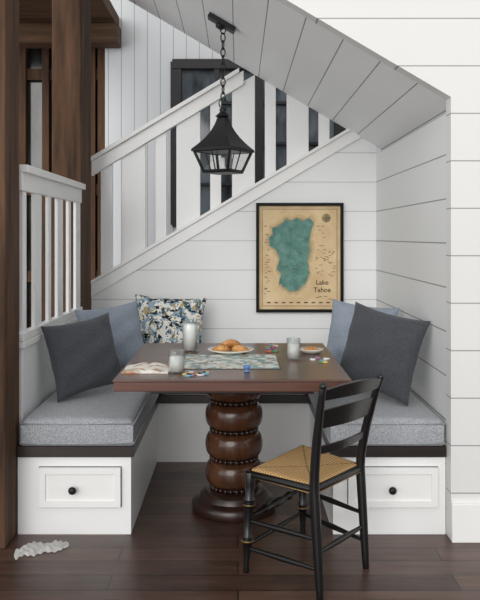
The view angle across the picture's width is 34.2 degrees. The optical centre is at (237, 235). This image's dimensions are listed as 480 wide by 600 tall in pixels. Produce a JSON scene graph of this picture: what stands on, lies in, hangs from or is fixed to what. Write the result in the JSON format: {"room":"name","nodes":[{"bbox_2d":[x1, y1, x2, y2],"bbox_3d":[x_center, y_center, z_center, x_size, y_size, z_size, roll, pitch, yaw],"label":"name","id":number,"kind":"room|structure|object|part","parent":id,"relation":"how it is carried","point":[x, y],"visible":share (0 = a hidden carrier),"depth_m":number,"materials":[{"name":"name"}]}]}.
{"room":"breakfast nook","nodes":[
{"label":"breakfast nook","id":0,"kind":"room"},
{"bbox_2d":[19,316,77,442],"bbox_3d":[-1.052,0.920,4.285,0.135,0.860,1.370,0,0,0],"label":"wall","id":1,"kind":"structure","parent":0,"point":[37,383],"depth_m":3.83,"materials":[{"name":"white paint"}]},
{"bbox_2d":[19,165,85,341],"bbox_3d":[-1.010,0.079,4.285,0.080,0.818,1.370,0,0,0],"label":"railing","id":2,"kind":"object","parent":1,"relation":"on","point":[38,182],"visible":0.87,"depth_m":4.12,"materials":[{"name":"white paint"}]},
{"bbox_2d":[19,0,118,24],"bbox_3d":[-2.502,-1.800,6.020,2.995,0.100,1.140,0,0,0],"label":"ceiling","id":3,"kind":"structure","parent":0,"point":[30,11],"depth_m":6.11,"materials":[{"name":"brown wood"}]},
{"bbox_2d":[19,23,120,47],"bbox_3d":[-2.492,-1.665,6.480,3.015,0.169,0.200,0,0,0],"label":"ceiling beam","id":4,"kind":"structure","parent":3,"relation":"attached to","point":[31,35],"depth_m":6.38,"materials":[{"name":"brown wood"}]},
{"bbox_2d":[91,137,375,346],"bbox_3d":[-0.029,0.308,5.360,1.942,2.083,0.080,0,0,0],"label":"wall","id":5,"kind":"structure","parent":0,"point":[217,264],"depth_m":5.32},
{"bbox_2d":[91,68,360,296],"bbox_3d":[-0.029,-0.363,5.348,1.942,1.557,0.115,0,0,0],"label":"stair railing","id":6,"kind":"object","parent":5,"relation":"attached to","point":[185,116],"visible":0.79,"depth_m":5.35,"materials":[{"name":"white paint"}]},
{"bbox_2d":[256,203,343,311],"bbox_3d":[0.419,0.147,5.303,0.593,0.743,0.029,0,0,0],"label":"framed map","id":7,"kind":"object","parent":5,"relation":"attached to","point":[300,246],"visible":0.98,"depth_m":5.31,"materials":[{"name":"paper"}]},
{"bbox_2d":[0,462,479,599],"bbox_3d":[-0.400,1.366,3.250,7.200,0.069,11.500,0,0,0],"label":"floor","id":8,"kind":"structure","parent":0,"point":[171,552],"depth_m":3.22,"materials":[{"name":"brown wood"}]},
{"bbox_2d":[0,0,18,548],"bbox_3d":[-1.151,-0.450,3.470,0.298,3.600,0.220,0,0,0],"label":"timber post","id":9,"kind":"object","parent":8,"relation":"on","point":[9,9],"visible":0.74,"depth_m":3.40,"materials":[{"name":"brown wood"}]},
{"bbox_2d":[52,0,90,316],"bbox_3d":[-1.096,-0.450,5.147,0.188,3.600,0.335,0,0,0],"label":"timber post","id":10,"kind":"object","parent":8,"relation":"on","point":[71,19],"visible":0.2,"depth_m":4.98,"materials":[{"name":"brown wood"}]},
{"bbox_2d":[17,394,445,533],"bbox_3d":[-0.029,1.150,4.389,1.936,0.400,1.822,0,0,0],"label":"built-in bench","id":11,"kind":"object","parent":8,"relation":"on","point":[62,489],"visible":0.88,"depth_m":3.53,"materials":[{"name":"white paint"}]},
{"bbox_2d":[19,368,158,445],"bbox_3d":[-0.726,0.881,4.402,0.519,0.134,1.778,0,0,0],"label":"seat cushion","id":12,"kind":"object","parent":11,"relation":"on","point":[99,416],"visible":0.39,"depth_m":3.54,"materials":[{"name":"grey fabric"}]},
{"bbox_2d":[41,312,120,401],"bbox_3d":[-0.785,0.610,3.980,0.191,0.410,0.442,0,0,43],"label":"throw pillow","id":13,"kind":"object","parent":12,"relation":"on","point":[83,356],"visible":0.98,"depth_m":3.90,"materials":[{"name":"grey fabric"}]},
{"bbox_2d":[74,300,143,368],"bbox_3d":[-0.734,0.602,4.579,0.189,0.427,0.441,0,0,45],"label":"throw pillow","id":14,"kind":"object","parent":12,"relation":"on","point":[124,319],"visible":0.44,"depth_m":4.56,"materials":[{"name":"blue fabric"}]},
{"bbox_2d":[162,394,304,394],"bbox_3d":[-0.027,0.881,4.970,0.877,0.134,0.648,0,0,0],"label":"seat cushion","id":15,"kind":"object","parent":11,"relation":"on","point":[162,394],"visible":0.03,"depth_m":4.65,"materials":[{"name":"grey fabric"}]},
{"bbox_2d":[135,294,206,342],"bbox_3d":[-0.450,0.597,5.058,0.482,0.436,0.187,0,0,5],"label":"throw pillow","id":16,"kind":"object","parent":15,"relation":"on","point":[162,320],"visible":0.62,"depth_m":5.02,"materials":[{"name":"fabric"}]},
{"bbox_2d":[308,390,444,445],"bbox_3d":[0.674,0.881,4.402,0.523,0.134,1.778,0,0,0],"label":"seat cushion","id":17,"kind":"object","parent":11,"relation":"on","point":[394,423],"visible":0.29,"depth_m":3.52,"materials":[{"name":"grey fabric"}]},
{"bbox_2d":[326,299,399,363],"bbox_3d":[0.701,0.595,4.502,0.473,0.441,0.189,0,0,34],"label":"throw pillow","id":18,"kind":"object","parent":17,"relation":"on","point":[342,312],"visible":0.34,"depth_m":4.52,"materials":[{"name":"blue fabric"}]},
{"bbox_2d":[340,302,430,405],"bbox_3d":[0.716,0.579,3.911,0.195,0.472,0.505,0,0,-44],"label":"throw pillow","id":19,"kind":"object","parent":17,"relation":"on","point":[377,342],"visible":0.91,"depth_m":3.82,"materials":[{"name":"grey fabric"}]},
{"bbox_2d":[113,343,351,523],"bbox_3d":[-0.024,0.970,3.750,0.983,0.760,1.100,0,0,0],"label":"dining table","id":20,"kind":"object","parent":8,"relation":"on","point":[233,413],"visible":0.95,"depth_m":3.72,"materials":[{"name":"brown wood"}]},
{"bbox_2d":[121,362,168,373],"bbox_3d":[-0.400,0.581,3.440,0.200,0.015,0.200,0,0,0],"label":"open book","id":21,"kind":"object","parent":20,"relation":"on","point":[140,368],"visible":0.96,"depth_m":3.39,"materials":[{"name":"white paper"}]},
{"bbox_2d":[169,355,183,371],"bbox_3d":[-0.266,0.540,3.370,0.070,0.098,0.070,0,0,0],"label":"glass","id":22,"kind":"object","parent":20,"relation":"on","point":[176,362],"visible":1,"depth_m":3.35,"materials":[{"name":"white glass"}]},
{"bbox_2d":[183,323,196,349],"bbox_3d":[-0.247,0.510,4.007,0.082,0.157,0.082,0,0,0],"label":"milk bottle","id":23,"kind":"object","parent":20,"relation":"on","point":[190,329],"visible":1,"depth_m":3.98,"materials":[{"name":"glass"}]},
{"bbox_2d":[182,371,208,376],"bbox_3d":[-0.180,0.586,3.320,0.112,0.006,0.106,0,0,0],"label":"puzzle pieces","id":24,"kind":"object","parent":20,"relation":"on","point":[190,373],"visible":1,"depth_m":3.31,"materials":[{"name":"multicoloured cardboard"}]},
{"bbox_2d":[208,339,253,354],"bbox_3d":[-0.035,0.554,3.933,0.236,0.070,0.236,0,0,0],"label":"plate","id":25,"kind":"object","parent":20,"relation":"on","point":[231,346],"visible":1,"depth_m":3.89,"materials":[{"name":"beige ceramic"}]},
{"bbox_2d":[184,354,280,368],"bbox_3d":[-0.035,0.588,3.660,0.454,0.004,0.414,0,0,0],"label":"puzzle","id":26,"kind":"object","parent":20,"relation":"on","point":[191,361],"visible":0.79,"depth_m":3.64},
{"bbox_2d":[243,365,250,371],"bbox_3d":[0.039,0.575,3.380,0.034,0.028,0.034,0,0,0],"label":"egg cup","id":27,"kind":"object","parent":20,"relation":"on","point":[246,367],"visible":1,"depth_m":3.37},
{"bbox_2d":[265,343,278,351],"bbox_3d":[0.177,0.586,4.092,0.075,0.006,0.292,0,0,0],"label":"puzzle pieces","id":28,"kind":"object","parent":20,"relation":"on","point":[272,346],"visible":1,"depth_m":4.08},
{"bbox_2d":[287,343,299,357],"bbox_3d":[0.267,0.539,3.745,0.068,0.100,0.068,0,0,0],"label":"glass","id":29,"kind":"object","parent":20,"relation":"on","point":[293,349],"visible":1,"depth_m":3.72,"materials":[{"name":"white glass"}]},
{"bbox_2d":[300,346,323,353],"bbox_3d":[0.368,0.574,3.933,0.130,0.030,0.130,0,0,0],"label":"plate","id":30,"kind":"object","parent":20,"relation":"on","point":[307,350],"visible":0.98,"depth_m":3.90,"materials":[{"name":"beige ceramic"}]},
{"bbox_2d":[310,356,329,362],"bbox_3d":[0.390,0.586,3.696,0.095,0.006,0.160,0,0,0],"label":"puzzle pieces","id":31,"kind":"object","parent":20,"relation":"on","point":[317,357],"visible":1,"depth_m":3.70,"materials":[{"name":"multicoloured cardboard"}]},
{"bbox_2d":[241,373,384,599],"bbox_3d":[0.312,0.943,3.180,0.541,0.816,0.506,0,0,44],"label":"dining chair","id":32,"kind":"object","parent":8,"relation":"on","point":[304,469],"visible":1,"depth_m":3.07,"materials":[{"name":"black paint"}]},
{"bbox_3d":[0.288,0.946,3.205,0.372,0.032,0.492,0,0,38],"label":"rush seat","id":33,"kind":"part","parent":32,"relation":"part of","materials":[{"name":"beige wicker"}]},
{"bbox_2d":[105,0,382,266],"bbox_3d":[1.037,-0.550,6.650,4.325,3.800,0.100,0,0,0],"label":"wall","id":34,"kind":"structure","parent":0,"point":[137,73],"depth_m":6.60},
{"bbox_2d":[19,48,104,328],"bbox_3d":[-2.563,-0.300,6.770,2.875,3.300,0.100,0,0,0],"label":"window","id":35,"kind":"structure","parent":34,"relation":"in","point":[35,64],"depth_m":6.73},
{"bbox_2d":[170,59,345,226],"bbox_3d":[0.169,-0.783,6.615,1.478,1.419,0.090,0,0,0],"label":"window","id":36,"kind":"structure","parent":34,"relation":"in","point":[188,77],"depth_m":6.65,"materials":[{"name":"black glass"}]},
{"bbox_2d":[129,0,445,149],"bbox_3d":[0.021,-1.228,4.435,2.042,1.345,1.810,0,0,0],"label":"ceiling soffit","id":37,"kind":"structure","parent":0,"point":[271,40],"depth_m":4.31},
{"bbox_2d":[191,12,254,174],"bbox_3d":[-0.085,-0.808,4.430,0.264,0.907,0.264,0,0,31],"label":"pendant lantern","id":38,"kind":"object","parent":37,"relation":"hanging from","point":[222,139],"visible":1,"depth_m":4.39,"materials":[{"name":"black metal"}]},
{"bbox_2d":[277,0,479,540],"bbox_3d":[1.100,-0.600,3.490,4.200,3.900,0.080,0,0,0],"label":"wall","id":39,"kind":"structure","parent":0,"point":[435,44],"depth_m":3.45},
{"bbox_2d":[451,500,479,542],"bbox_3d":[2.071,1.258,3.440,2.258,0.185,0.020,0,0,0],"label":"baseboard","id":40,"kind":"structure","parent":39,"relation":"attached to","point":[465,514],"depth_m":3.43,"materials":[{"name":"white paint"}]},
{"bbox_2d":[376,114,445,532],"bbox_3d":[0.992,0.398,4.465,0.100,1.904,1.870,0,0,0],"label":"wall","id":41,"kind":"structure","parent":0,"point":[411,172],"depth_m":4.07,"materials":[{"name":"white wood"}]}
]}

